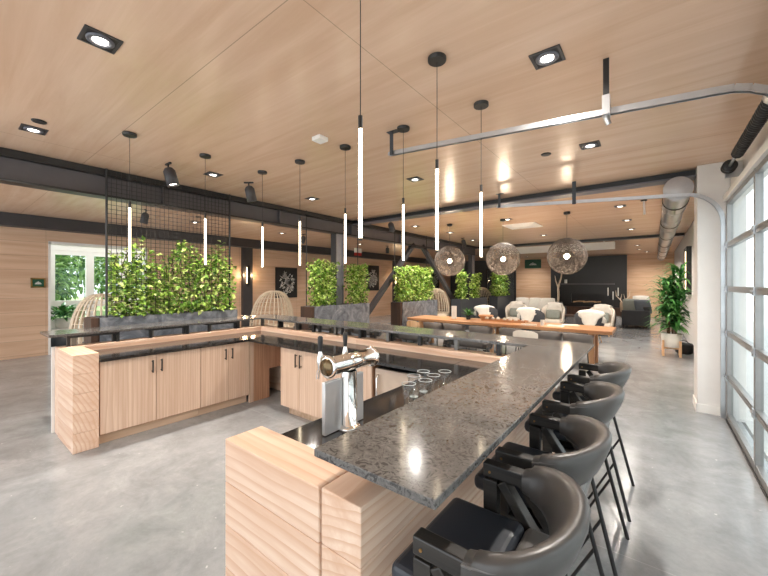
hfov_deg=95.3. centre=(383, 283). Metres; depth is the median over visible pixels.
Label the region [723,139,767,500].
door
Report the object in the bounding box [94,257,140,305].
tree
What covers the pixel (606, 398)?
bar stool
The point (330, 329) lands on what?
bar stool
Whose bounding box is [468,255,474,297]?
column
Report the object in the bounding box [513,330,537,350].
dining chair
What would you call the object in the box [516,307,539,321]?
sheepskin throw
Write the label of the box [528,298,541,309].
throw pillow
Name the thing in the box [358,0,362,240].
pendant lamp
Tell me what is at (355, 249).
exit sign
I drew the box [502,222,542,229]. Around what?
ceiling vent
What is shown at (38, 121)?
ceiling speaker
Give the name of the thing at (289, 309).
wicker chair
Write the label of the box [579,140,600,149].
recessed light
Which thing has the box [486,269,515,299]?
door
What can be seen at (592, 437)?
bar stool
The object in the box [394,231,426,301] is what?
screen frame
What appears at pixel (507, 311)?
lounge chair
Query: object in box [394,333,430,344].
bar stool
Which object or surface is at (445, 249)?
globe pendant
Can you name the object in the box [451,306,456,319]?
menu stand
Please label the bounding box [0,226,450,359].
wall
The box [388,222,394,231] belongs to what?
ceiling spotlight
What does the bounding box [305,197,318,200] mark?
recessed light
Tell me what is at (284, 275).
artwork
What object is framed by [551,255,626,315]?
fireplace
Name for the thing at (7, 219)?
beam
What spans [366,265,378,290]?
wall picture
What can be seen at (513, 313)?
throw pillow
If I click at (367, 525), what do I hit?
counter base
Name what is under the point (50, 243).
trim
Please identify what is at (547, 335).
dining chair
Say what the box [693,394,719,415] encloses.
baseboard
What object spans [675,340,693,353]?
basket
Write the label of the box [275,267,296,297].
wall picture
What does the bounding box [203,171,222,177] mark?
recessed light
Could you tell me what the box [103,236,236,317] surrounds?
climbing ivy
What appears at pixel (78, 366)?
end panel
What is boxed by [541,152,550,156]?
ceiling speaker
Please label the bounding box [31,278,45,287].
wall sign
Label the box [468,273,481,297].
climbing ivy
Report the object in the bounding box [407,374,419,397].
pint glass
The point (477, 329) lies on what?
dining chair
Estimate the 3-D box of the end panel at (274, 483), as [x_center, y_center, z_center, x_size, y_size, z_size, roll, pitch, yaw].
[-0.411,1.171,1.454,0.620,0.955,0.185,0,0,38]
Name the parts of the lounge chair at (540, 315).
backrest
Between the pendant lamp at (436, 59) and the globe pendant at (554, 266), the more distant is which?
the globe pendant at (554, 266)
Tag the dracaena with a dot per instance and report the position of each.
(671, 294)
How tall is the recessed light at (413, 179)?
0.015 m
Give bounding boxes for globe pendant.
[434,224,464,275]
[486,219,520,274]
[547,211,587,273]
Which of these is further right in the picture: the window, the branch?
the branch
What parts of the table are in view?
leg, leg, leg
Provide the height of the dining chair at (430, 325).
0.685 m
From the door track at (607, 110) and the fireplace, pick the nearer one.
the door track at (607, 110)
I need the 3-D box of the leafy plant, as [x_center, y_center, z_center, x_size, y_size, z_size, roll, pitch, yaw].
[-8.621,0.830,9.339,0.993,0.700,0.947,0,0,38]
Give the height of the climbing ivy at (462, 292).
1.139 m
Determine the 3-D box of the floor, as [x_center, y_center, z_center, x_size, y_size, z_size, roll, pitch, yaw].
[0.789,1.710,11.783,14.820,0.120,24.800,0,0,38]
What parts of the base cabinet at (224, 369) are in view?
door, door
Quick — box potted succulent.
[464,308,475,319]
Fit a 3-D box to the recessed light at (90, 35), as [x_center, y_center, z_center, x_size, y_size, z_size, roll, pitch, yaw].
[-1.776,-1.522,2.191,0.190,0.015,0.190,0,0,38]
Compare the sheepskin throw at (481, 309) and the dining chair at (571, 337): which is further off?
the sheepskin throw at (481, 309)
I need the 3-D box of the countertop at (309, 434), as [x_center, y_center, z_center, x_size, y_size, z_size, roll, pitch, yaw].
[-1.058,0.775,3.526,4.180,0.030,2.290,0,0,38]
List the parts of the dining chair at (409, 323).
backrest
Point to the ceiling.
(248, 85)
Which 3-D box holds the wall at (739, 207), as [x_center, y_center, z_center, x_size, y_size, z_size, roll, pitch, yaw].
[6.632,0.060,7.259,0.120,3.180,24.800,0,0,38]
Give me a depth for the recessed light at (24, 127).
3.45 m
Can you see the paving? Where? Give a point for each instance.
(749, 425)
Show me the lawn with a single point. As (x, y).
(79, 298)
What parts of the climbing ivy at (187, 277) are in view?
stem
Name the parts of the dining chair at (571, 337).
backrest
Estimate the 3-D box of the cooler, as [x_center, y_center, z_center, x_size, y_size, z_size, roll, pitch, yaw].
[0.301,1.220,3.541,0.620,0.740,0.571,0,0,38]
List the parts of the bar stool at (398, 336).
backrest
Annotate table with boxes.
[407,315,615,363]
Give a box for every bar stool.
[308,325,340,332]
[345,329,381,337]
[392,458,590,575]
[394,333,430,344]
[444,339,493,351]
[474,412,611,575]
[524,381,629,575]
[552,362,634,521]
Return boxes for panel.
[58,346,98,454]
[225,426,347,575]
[248,342,280,402]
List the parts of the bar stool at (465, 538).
arm post, armrest, seat, arm post, armrest, backrest, seat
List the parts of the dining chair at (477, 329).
backrest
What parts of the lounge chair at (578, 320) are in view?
backrest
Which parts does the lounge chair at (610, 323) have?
backrest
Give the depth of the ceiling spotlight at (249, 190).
5.23 m
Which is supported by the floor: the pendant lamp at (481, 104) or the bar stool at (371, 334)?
the bar stool at (371, 334)
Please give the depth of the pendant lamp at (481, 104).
2.96 m
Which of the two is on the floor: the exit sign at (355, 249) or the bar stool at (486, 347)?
the bar stool at (486, 347)
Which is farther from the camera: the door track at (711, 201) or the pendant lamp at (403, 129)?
the door track at (711, 201)
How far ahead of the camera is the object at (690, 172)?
5.75 m
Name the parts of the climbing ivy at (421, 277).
stem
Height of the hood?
0.880 m
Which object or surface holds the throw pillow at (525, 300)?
on the sofa
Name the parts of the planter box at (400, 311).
panel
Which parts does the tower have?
panel, panel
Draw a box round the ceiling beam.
[0,147,476,255]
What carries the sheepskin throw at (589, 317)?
on the lounge chair at (578, 320)
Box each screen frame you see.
[306,210,357,305]
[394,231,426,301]
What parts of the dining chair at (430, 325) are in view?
backrest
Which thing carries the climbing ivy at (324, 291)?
in the planter box at (359, 312)
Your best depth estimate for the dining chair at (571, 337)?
6.79 m
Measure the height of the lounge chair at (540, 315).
0.902 m
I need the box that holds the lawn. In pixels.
[55,297,140,318]
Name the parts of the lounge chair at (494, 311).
backrest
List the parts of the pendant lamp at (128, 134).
cord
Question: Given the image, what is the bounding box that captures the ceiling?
[0,0,767,261]
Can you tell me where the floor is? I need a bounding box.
[0,308,767,575]
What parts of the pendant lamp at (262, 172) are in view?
cord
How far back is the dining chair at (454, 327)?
8.45 m
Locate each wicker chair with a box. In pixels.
[69,293,135,343]
[249,291,293,327]
[428,288,449,323]
[479,287,490,304]
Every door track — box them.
[386,57,767,155]
[496,181,725,417]
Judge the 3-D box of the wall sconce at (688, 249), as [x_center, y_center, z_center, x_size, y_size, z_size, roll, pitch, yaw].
[8.132,-0.350,9.386,0.112,1.240,1.100,0,0,38]
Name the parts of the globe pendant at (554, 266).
lamp shade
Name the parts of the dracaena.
stand leg, stand leg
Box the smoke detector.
[312,134,327,143]
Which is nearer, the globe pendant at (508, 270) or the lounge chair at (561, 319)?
the globe pendant at (508, 270)
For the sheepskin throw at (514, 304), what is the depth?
13.43 m
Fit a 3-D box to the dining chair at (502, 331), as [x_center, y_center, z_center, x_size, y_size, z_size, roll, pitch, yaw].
[2.849,1.309,7.796,0.569,0.685,0.486,0,0,38]
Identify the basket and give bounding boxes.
[51,337,65,346]
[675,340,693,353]
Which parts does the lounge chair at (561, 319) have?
seat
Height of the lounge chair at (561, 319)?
0.943 m
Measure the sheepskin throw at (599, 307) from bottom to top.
0.561 m
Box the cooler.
[375,366,428,395]
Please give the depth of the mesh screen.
5.06 m
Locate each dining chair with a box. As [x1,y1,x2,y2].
[406,321,419,342]
[423,322,445,345]
[443,324,466,349]
[469,326,492,349]
[499,328,524,353]
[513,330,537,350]
[533,331,561,340]
[562,333,593,362]
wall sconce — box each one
[246,266,249,284]
[684,246,691,294]
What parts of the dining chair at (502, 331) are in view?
backrest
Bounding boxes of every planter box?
[84,309,236,342]
[301,303,368,337]
[391,299,437,342]
[451,297,486,329]
[489,295,513,318]
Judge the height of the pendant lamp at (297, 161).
1.311 m
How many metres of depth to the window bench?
9.28 m
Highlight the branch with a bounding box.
[555,274,561,301]
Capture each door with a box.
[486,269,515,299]
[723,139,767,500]
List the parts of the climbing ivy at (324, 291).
stem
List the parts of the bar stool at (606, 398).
seat, arm post, armrest, rail, arm post, seat frame, armrest, backrest, leg, leg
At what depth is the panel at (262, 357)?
5.00 m
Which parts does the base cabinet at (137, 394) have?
door, door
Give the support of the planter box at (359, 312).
on the floor
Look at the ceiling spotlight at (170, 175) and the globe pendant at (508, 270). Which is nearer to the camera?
the ceiling spotlight at (170, 175)
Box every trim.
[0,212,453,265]
[48,241,146,354]
[241,247,252,326]
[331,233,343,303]
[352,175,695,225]
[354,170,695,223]
[369,243,454,315]
[392,261,397,301]
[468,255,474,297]
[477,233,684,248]
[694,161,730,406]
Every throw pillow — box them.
[509,308,517,316]
[516,297,528,306]
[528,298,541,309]
[541,298,554,309]
[546,309,559,318]
[604,312,608,322]
[622,299,638,309]
[633,295,650,303]
[634,300,651,313]
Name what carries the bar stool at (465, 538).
on the floor
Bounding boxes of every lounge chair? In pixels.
[476,307,497,332]
[505,303,526,319]
[520,310,544,330]
[541,305,564,323]
[574,313,603,344]
[589,307,614,336]
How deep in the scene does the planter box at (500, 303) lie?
15.46 m
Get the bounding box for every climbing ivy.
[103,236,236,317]
[306,258,339,305]
[343,264,369,303]
[393,264,434,301]
[454,269,468,299]
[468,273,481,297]
[489,271,509,295]
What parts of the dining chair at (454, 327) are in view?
backrest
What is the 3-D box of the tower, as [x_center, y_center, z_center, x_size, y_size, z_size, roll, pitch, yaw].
[-0.199,0.515,1.890,0.179,0.490,0.365,0,0,38]
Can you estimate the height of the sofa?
0.800 m
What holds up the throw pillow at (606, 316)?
on the lounge chair at (610, 323)
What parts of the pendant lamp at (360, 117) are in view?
cord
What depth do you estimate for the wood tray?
8.25 m
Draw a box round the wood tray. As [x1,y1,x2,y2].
[481,318,528,322]
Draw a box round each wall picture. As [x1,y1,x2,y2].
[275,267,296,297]
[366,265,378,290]
[431,271,438,288]
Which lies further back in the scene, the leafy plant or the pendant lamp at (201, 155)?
the leafy plant
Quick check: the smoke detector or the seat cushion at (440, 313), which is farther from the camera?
the seat cushion at (440, 313)
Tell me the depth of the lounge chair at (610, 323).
11.02 m
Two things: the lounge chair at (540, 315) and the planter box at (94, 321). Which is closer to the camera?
the planter box at (94, 321)
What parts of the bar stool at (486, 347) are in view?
armrest, backrest, armrest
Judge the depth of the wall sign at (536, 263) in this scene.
20.88 m
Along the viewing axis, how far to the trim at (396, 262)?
18.87 m
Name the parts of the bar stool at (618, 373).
seat, armrest, arm post, armrest, backrest, leg, leg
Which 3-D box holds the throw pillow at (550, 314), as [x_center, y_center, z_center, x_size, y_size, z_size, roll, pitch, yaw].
[5.991,1.073,12.409,0.460,0.331,0.184,0,0,38]
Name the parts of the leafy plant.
pot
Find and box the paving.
[742,298,767,462]
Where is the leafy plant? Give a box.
[51,302,83,327]
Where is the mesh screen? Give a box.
[105,168,230,316]
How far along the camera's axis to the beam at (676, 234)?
11.70 m
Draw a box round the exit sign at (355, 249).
[354,248,361,255]
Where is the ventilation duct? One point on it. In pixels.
(673, 209)
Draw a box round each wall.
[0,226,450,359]
[451,252,673,317]
[674,120,767,422]
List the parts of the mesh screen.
rod, rod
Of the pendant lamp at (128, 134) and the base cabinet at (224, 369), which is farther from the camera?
the base cabinet at (224, 369)
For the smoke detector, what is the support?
attached to the ceiling
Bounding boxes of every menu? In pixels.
[546,325,564,326]
[562,324,579,325]
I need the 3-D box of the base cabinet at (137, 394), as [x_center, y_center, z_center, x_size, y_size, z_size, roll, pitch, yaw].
[-2.805,1.222,4.125,0.634,0.855,0.999,0,0,38]
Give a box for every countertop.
[40,314,593,509]
[94,331,489,447]
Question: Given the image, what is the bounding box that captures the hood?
[428,288,449,312]
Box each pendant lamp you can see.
[122,131,136,262]
[199,153,210,265]
[258,170,266,267]
[295,159,304,265]
[340,144,350,263]
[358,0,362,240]
[397,125,409,261]
[428,52,445,251]
[474,100,488,257]
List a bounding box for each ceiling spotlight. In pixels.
[140,209,148,223]
[163,162,179,186]
[244,182,256,201]
[301,234,305,243]
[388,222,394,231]
[461,238,466,246]
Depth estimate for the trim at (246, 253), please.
12.01 m
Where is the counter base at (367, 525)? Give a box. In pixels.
[51,325,554,575]
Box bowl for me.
[479,314,493,318]
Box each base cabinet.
[99,348,199,443]
[198,341,248,414]
[281,347,327,420]
[328,365,380,400]
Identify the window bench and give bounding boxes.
[51,326,78,342]
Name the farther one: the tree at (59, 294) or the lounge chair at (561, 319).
the tree at (59, 294)
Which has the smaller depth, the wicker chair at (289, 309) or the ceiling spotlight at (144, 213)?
the ceiling spotlight at (144, 213)
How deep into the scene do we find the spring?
2.94 m
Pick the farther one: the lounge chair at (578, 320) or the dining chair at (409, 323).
the lounge chair at (578, 320)
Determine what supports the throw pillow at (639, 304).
on the sofa
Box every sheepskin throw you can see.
[474,305,494,314]
[509,301,524,310]
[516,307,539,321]
[546,302,562,312]
[577,310,606,325]
[593,304,612,315]
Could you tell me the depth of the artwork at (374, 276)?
17.51 m
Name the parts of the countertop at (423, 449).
post, support arm, support arm, support arm, support arm, support arm, post, post, support arm, post, post, post, post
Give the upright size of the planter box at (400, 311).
1.160 m
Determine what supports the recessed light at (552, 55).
in the ceiling
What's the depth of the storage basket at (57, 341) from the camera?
8.58 m
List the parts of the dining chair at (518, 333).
backrest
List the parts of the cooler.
handle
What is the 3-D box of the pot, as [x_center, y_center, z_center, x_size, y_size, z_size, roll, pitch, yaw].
[6.635,1.290,8.079,0.390,0.320,0.390,0,0,38]
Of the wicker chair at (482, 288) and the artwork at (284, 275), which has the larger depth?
the wicker chair at (482, 288)
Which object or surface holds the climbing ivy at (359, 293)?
in the planter box at (359, 312)
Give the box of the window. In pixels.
[51,245,140,341]
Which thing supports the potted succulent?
on the table
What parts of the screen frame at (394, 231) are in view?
rod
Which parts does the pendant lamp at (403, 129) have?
cord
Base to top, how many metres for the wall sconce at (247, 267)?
0.660 m
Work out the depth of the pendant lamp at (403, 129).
3.42 m
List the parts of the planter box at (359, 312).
panel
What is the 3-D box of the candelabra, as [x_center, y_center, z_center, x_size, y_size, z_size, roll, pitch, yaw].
[11.876,0.710,18.148,0.277,1.040,0.426,0,0,-21]
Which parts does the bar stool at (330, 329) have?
backrest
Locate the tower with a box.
[316,332,379,435]
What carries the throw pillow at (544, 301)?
on the sofa
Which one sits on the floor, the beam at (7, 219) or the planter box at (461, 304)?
the planter box at (461, 304)
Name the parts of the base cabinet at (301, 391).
door, handle, door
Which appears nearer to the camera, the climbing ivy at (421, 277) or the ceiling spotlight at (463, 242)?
the climbing ivy at (421, 277)
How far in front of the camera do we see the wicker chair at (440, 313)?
12.45 m
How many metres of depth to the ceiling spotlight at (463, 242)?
11.57 m
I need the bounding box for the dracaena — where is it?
[642,262,692,357]
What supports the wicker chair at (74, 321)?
on the floor
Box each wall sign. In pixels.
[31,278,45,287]
[525,259,540,267]
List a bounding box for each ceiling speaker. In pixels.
[31,118,46,124]
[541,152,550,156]
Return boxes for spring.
[720,96,767,177]
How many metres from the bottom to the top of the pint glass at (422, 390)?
0.148 m
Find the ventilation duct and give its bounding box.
[657,176,693,260]
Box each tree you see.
[55,255,77,309]
[55,255,110,300]
[63,255,114,297]
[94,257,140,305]
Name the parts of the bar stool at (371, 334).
armrest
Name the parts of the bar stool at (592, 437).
arm post, seat, armrest, rail, arm post, armrest, backrest, seat, leg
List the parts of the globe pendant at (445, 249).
lamp shade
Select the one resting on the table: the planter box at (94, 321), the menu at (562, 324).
the menu at (562, 324)
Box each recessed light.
[18,123,48,135]
[77,24,123,54]
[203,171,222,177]
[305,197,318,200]
[407,176,423,181]
[528,44,565,69]
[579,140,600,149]
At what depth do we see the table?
7.63 m
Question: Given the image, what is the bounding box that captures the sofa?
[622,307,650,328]
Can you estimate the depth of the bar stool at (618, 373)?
2.65 m
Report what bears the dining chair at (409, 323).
on the floor
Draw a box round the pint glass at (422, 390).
[417,369,429,392]
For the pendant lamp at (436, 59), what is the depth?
2.36 m
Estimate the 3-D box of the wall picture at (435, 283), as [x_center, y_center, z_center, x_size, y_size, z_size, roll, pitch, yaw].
[3.283,-0.250,22.500,0.042,1.300,1.000,0,0,38]
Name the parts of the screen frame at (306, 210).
rod, rail, rod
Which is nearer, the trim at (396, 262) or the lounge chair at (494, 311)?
the lounge chair at (494, 311)
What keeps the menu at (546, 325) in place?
on the table
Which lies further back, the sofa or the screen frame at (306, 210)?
the sofa
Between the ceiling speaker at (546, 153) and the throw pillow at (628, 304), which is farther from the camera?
the throw pillow at (628, 304)
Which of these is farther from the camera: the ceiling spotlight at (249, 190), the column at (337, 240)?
the column at (337, 240)
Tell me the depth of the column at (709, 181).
4.46 m
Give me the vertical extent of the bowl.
0.120 m
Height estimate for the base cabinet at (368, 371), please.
0.855 m
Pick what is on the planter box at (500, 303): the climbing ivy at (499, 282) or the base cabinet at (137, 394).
the climbing ivy at (499, 282)
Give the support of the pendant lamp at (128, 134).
hanging from the ceiling
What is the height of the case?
0.310 m
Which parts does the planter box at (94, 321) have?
panel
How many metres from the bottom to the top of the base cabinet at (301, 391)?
0.855 m
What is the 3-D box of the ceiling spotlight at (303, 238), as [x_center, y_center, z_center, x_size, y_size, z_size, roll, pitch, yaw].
[-2.484,-1.382,10.696,0.182,0.295,0.144,0,0,-36]
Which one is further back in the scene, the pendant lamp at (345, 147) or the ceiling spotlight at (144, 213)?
the ceiling spotlight at (144, 213)
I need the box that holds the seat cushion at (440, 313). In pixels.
[438,311,448,316]
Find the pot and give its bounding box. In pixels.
[661,332,681,347]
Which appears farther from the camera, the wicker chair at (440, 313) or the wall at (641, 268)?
the wall at (641, 268)
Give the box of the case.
[499,241,614,254]
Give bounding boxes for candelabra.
[607,288,618,307]
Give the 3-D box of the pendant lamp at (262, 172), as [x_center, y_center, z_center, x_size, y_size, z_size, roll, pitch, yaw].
[-1.653,-0.874,4.758,0.124,1.311,0.124,0,0,38]
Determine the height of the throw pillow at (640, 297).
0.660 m
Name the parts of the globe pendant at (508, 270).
lamp shade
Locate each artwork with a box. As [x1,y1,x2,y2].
[279,271,293,294]
[368,270,377,286]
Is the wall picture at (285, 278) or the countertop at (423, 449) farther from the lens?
the wall picture at (285, 278)
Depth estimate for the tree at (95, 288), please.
29.28 m

